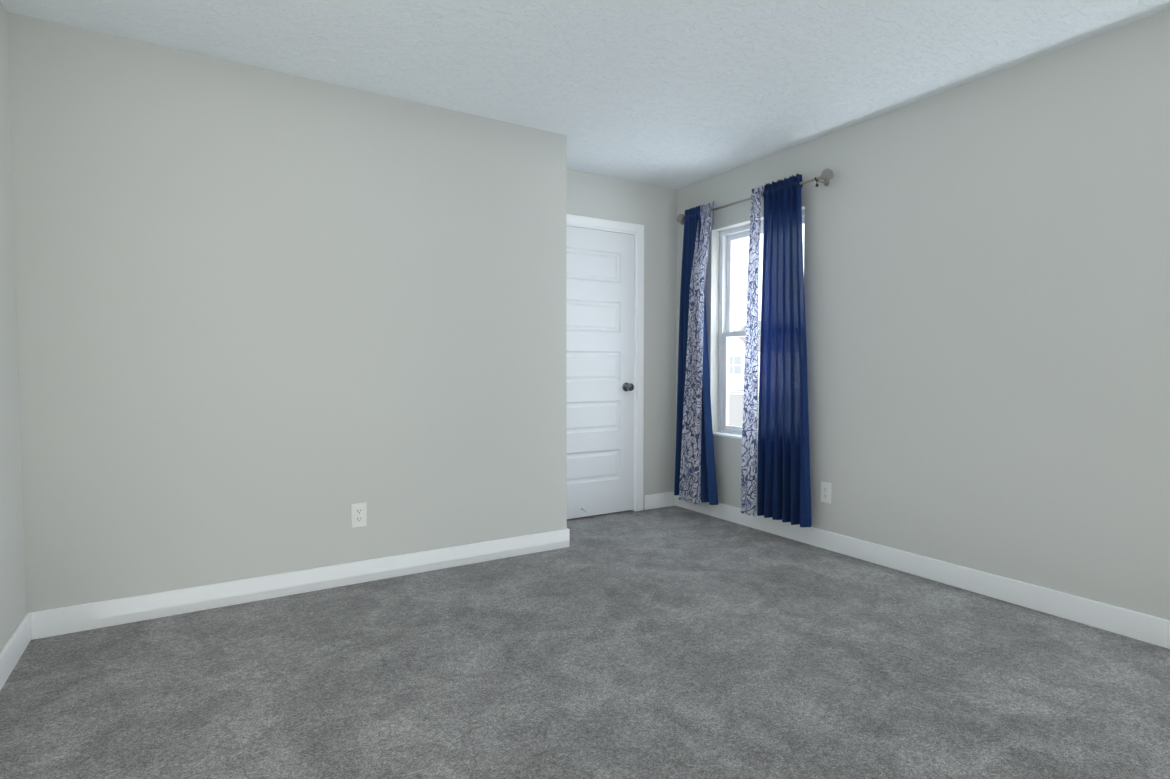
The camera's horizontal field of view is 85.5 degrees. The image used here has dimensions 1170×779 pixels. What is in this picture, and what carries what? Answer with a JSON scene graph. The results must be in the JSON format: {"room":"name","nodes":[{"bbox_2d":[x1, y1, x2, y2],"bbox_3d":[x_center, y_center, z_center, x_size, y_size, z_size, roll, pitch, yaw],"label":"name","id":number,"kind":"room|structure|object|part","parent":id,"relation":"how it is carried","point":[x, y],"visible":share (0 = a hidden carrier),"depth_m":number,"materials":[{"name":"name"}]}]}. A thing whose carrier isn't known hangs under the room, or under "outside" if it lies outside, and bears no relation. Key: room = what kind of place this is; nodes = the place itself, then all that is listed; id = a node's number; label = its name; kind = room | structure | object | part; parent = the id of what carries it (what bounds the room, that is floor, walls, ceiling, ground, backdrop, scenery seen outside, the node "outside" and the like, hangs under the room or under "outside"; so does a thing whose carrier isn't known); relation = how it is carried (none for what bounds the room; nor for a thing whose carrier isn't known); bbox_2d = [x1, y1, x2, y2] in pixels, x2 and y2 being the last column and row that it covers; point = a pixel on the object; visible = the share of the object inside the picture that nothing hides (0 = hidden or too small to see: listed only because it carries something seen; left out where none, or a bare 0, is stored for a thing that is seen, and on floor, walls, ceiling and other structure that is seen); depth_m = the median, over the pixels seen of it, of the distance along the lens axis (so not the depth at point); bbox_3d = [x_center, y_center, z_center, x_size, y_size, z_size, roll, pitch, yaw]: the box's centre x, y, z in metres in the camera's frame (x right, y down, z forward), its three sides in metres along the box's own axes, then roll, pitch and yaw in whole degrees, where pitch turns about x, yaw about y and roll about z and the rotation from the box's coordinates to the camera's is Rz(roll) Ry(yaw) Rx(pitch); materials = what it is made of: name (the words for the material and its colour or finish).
{"room":"empty bedroom","nodes":[
{"label":"empty bedroom","id":0,"kind":"room"},
{"bbox_2d":[0,0,26,651],"bbox_3d":[-1.379,-0.171,1.018,0.120,2.395,4.530,-1,2,-32],"label":"wall","id":1,"kind":"structure","parent":0,"point":[13,611],"depth_m":2.31,"materials":[{"name":"paint"}]},
{"bbox_2d":[0,612,30,690],"bbox_3d":[-1.181,0.980,0.868,0.012,0.107,3.755,-1,2,-32],"label":"baseboard","id":2,"kind":"structure","parent":1,"relation":"attached to","point":[14,647],"depth_m":2.24,"materials":[{"name":"paint"}]},
{"bbox_2d":[7,12,566,612],"bbox_3d":[-1.312,-0.256,3.333,2.423,2.395,0.655,-1,2,-32],"label":"wall","id":3,"kind":"structure","parent":0,"point":[269,322],"depth_m":2.86,"materials":[{"name":"paint"}]},
{"bbox_2d":[30,529,569,639],"bbox_3d":[-1.125,0.898,3.098,2.423,0.107,0.012,-1,2,-32],"label":"baseboard","id":4,"kind":"structure","parent":3,"relation":"attached to","point":[74,618],"depth_m":2.90,"materials":[{"name":"paint"}]},
{"bbox_2d":[351,502,366,527],"bbox_3d":[-1.108,0.616,3.102,0.074,0.120,0.007,-1,2,-32],"label":"outlet","id":5,"kind":"object","parent":3,"relation":"attached to","point":[358,514],"visible":1,"depth_m":3.10,"materials":[{"name":"plastic"}]},
{"bbox_2d":[0,506,1169,778],"bbox_3d":[0.245,1.039,2.063,4.093,0.100,4.690,-1,2,-32],"label":"floor","id":6,"kind":"structure","parent":0,"point":[672,642],"depth_m":2.14,"materials":[{"name":"carpet"}]},
{"bbox_2d":[1,0,1169,188],"bbox_3d":[0.245,-1.454,1.971,4.093,0.100,4.690,-1,2,-32],"label":"ceiling","id":7,"kind":"structure","parent":0,"point":[675,94],"depth_m":2.68,"materials":[{"name":"paint"}]},
{"bbox_2d":[566,169,676,509],"bbox_3d":[0.197,-0.301,4.575,1.450,2.395,0.120,-1,2,-32],"label":"wall","id":8,"kind":"structure","parent":0,"point":[652,209],"depth_m":4.70,"materials":[{"name":"paint"}]},
{"bbox_2d":[566,226,633,518],"bbox_3d":[0.007,-0.111,4.417,0.801,2.002,0.035,-1,2,-32],"label":"door","id":9,"kind":"structure","parent":8,"relation":"in","point":[600,351],"depth_m":4.46,"materials":[{"name":"paint"}]},
{"bbox_2d":[566,214,643,510],"bbox_3d":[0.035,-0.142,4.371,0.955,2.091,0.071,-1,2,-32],"label":"door frame","id":10,"kind":"structure","parent":8,"relation":"in","point":[638,229],"depth_m":4.60,"materials":[{"name":"paint"}]},
{"bbox_3d":[0.316,-0.018,4.549,0.066,0.066,0.071,-1,2,-32],"label":"knob","id":11,"kind":"part","parent":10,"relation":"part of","materials":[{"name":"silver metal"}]},
{"bbox_2d":[644,492,674,509],"bbox_3d":[0.563,0.837,4.764,0.287,0.107,0.012,-1,2,-32],"label":"baseboard","id":12,"kind":"structure","parent":8,"relation":"attached to","point":[659,500],"depth_m":4.75,"materials":[{"name":"paint"}]},
{"bbox_2d":[676,9,1169,619],"bbox_3d":[1.894,-0.244,3.031,0.180,2.395,4.530,-1,2,-32],"label":"wall","id":13,"kind":"structure","parent":0,"point":[986,275],"depth_m":2.87,"materials":[{"name":"paint"}]},
{"bbox_2d":[713,432,757,440],"bbox_3d":[1.134,0.328,4.188,0.083,0.016,0.799,-1,2,-32],"label":"window sill","id":14,"kind":"structure","parent":13,"relation":"attached to","point":[727,435],"depth_m":4.39,"materials":[{"name":"paint"}]},
{"bbox_2d":[718,210,804,436],"bbox_3d":[1.198,-0.388,4.201,0.075,1.444,0.799,-1,2,-32],"label":"window","id":15,"kind":"structure","parent":13,"relation":"in","point":[723,275],"depth_m":4.48,"materials":[{"name":"plastic"}]},
{"bbox_3d":[1.183,-0.048,4.205,0.028,0.698,0.732,-1,2,-32],"label":"window sash","id":16,"kind":"part","parent":15,"relation":"part of","materials":[{"name":"white"}]},
{"bbox_3d":[1.183,-0.048,4.205,0.004,0.634,0.668,-1,2,-32],"label":"sash glass","id":17,"kind":"part","parent":15,"relation":"part of","materials":[{"name":"clear glass"}]},
{"bbox_3d":[1.210,-0.719,4.197,0.028,0.715,0.732,-1,2,-32],"label":"window sash","id":18,"kind":"part","parent":15,"relation":"part of","materials":[{"name":"white"}]},
{"bbox_3d":[1.210,-0.719,4.197,0.004,0.651,0.668,-1,2,-32],"label":"sash glass","id":19,"kind":"part","parent":15,"relation":"part of","materials":[{"name":"clear glass"}]},
{"bbox_2d":[815,177,828,186],"bbox_3d":[1.348,-1.180,3.613,0.104,0.050,0.033,-1,2,-32],"label":"curtain bracket","id":20,"kind":"object","parent":13,"relation":"attached to","point":[825,183],"visible":0.88,"depth_m":3.60,"materials":[{"name":"silver metal"}]},
{"bbox_2d":[821,481,831,503],"bbox_3d":[1.403,0.600,3.682,0.007,0.120,0.074,-1,2,-32],"label":"outlet","id":21,"kind":"object","parent":13,"relation":"attached to","point":[826,491],"visible":1,"depth_m":3.68,"materials":[{"name":"plastic"}]},
{"bbox_2d":[675,495,1169,648],"bbox_3d":[1.812,0.901,3.022,0.012,0.107,4.290,-1,2,-32],"label":"baseboard","id":22,"kind":"structure","parent":13,"relation":"attached to","point":[1151,629],"depth_m":2.98,"materials":[{"name":"paint"}]},
{"label":"outside","id":23,"kind":"structure","parent":0,"visible":0},
{"bbox_2d":[729,320,760,427],"bbox_3d":[35.001,-3.028,80.085,136.045,8.801,180.000,-1,2,-32],"label":"neighbourhood","id":24,"kind":"structure","parent":23,"point":[737,405],"depth_m":40.46,"materials":[{"name":"white"}]},
{"bbox_3d":[0.769,-1.214,4.553,0.104,0.050,0.033,-1,2,-32],"label":"curtain bracket","id":25,"kind":"object","parent":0,"visible":0},
{"bbox_2d":[677,168,833,224],"bbox_3d":[1.028,-1.216,4.064,0.069,0.079,1.306,-1,2,-32],"label":"curtain rod","id":26,"kind":"object","parent":25,"relation":"attached to","point":[826,175],"visible":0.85,"depth_m":3.67,"materials":[{"name":"silver metal"}]},
{"bbox_2d":[674,205,717,504],"bbox_3d":[0.775,-0.254,4.480,0.070,2.073,0.475,-1,2,-32],"label":"curtain","id":27,"kind":"object","parent":26,"relation":"hanging from","point":[708,491],"visible":0.69,"depth_m":4.47,"materials":[{"name":"fabric"}]},
{"bbox_2d":[679,201,713,503],"bbox_3d":[0.778,-0.243,4.440,0.087,2.083,0.271,-1,2,-32],"label":"curtain","id":28,"kind":"object","parent":26,"relation":"hanging from","point":[690,478],"visible":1,"depth_m":4.41,"materials":[{"name":"fabric"}]},
{"bbox_2d":[741,186,763,516],"bbox_3d":[1.062,-0.232,4.019,0.046,2.075,0.138,-1,2,-32],"label":"curtain","id":29,"kind":"object","parent":26,"relation":"hanging from","point":[749,456],"visible":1,"depth_m":4.01,"materials":[{"name":"fabric"}]},
{"bbox_2d":[757,173,811,526],"bbox_3d":[1.192,-0.235,3.803,0.073,2.061,0.405,-1,2,-32],"label":"curtain","id":30,"kind":"object","parent":26,"relation":"hanging from","point":[783,487],"visible":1,"depth_m":3.79,"materials":[{"name":"fabric"}]}
]}

